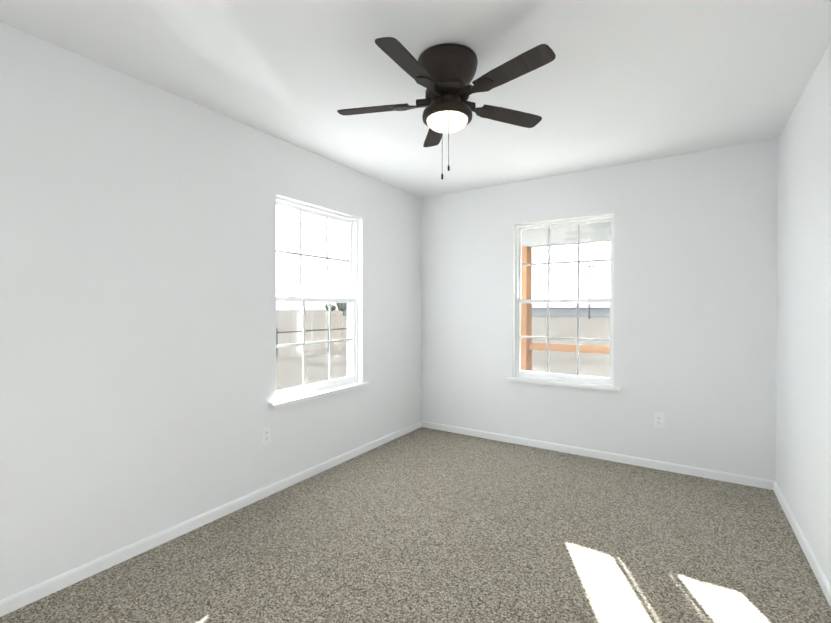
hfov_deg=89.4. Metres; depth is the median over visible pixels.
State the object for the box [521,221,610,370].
porch
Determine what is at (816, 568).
baseboard
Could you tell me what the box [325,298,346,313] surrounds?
trees
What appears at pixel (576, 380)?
window
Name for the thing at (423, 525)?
floor
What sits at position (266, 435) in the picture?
outlet
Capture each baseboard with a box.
[0,421,423,616]
[424,421,773,489]
[772,481,830,607]
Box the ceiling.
[0,0,830,197]
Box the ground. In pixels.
[276,309,609,390]
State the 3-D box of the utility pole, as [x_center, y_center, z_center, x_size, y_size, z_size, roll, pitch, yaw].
[25.545,-3.147,61.776,2.400,8.550,0.170,0,1,33]
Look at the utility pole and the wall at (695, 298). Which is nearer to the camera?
the wall at (695, 298)
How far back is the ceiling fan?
1.90 m
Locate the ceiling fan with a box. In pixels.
[337,37,555,179]
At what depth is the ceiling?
2.06 m
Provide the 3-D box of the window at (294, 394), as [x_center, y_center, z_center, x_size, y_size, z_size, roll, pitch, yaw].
[-0.779,-0.091,3.325,0.238,1.560,1.040,0,1,33]
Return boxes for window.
[271,197,369,407]
[507,214,619,390]
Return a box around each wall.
[0,22,420,599]
[421,138,777,480]
[776,43,830,584]
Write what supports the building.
on the ground
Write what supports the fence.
on the ground
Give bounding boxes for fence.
[276,327,346,356]
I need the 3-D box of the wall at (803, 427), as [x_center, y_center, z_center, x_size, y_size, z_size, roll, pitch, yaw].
[1.314,0.038,0.925,0.140,2.440,4.640,0,1,33]
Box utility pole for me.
[581,262,597,317]
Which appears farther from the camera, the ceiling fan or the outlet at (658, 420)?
the outlet at (658, 420)
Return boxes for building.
[532,304,609,316]
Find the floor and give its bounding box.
[0,427,830,622]
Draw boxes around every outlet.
[261,426,270,444]
[654,412,663,427]
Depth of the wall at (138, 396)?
2.20 m
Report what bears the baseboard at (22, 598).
attached to the wall at (138, 396)
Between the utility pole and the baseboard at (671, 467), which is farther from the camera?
the utility pole

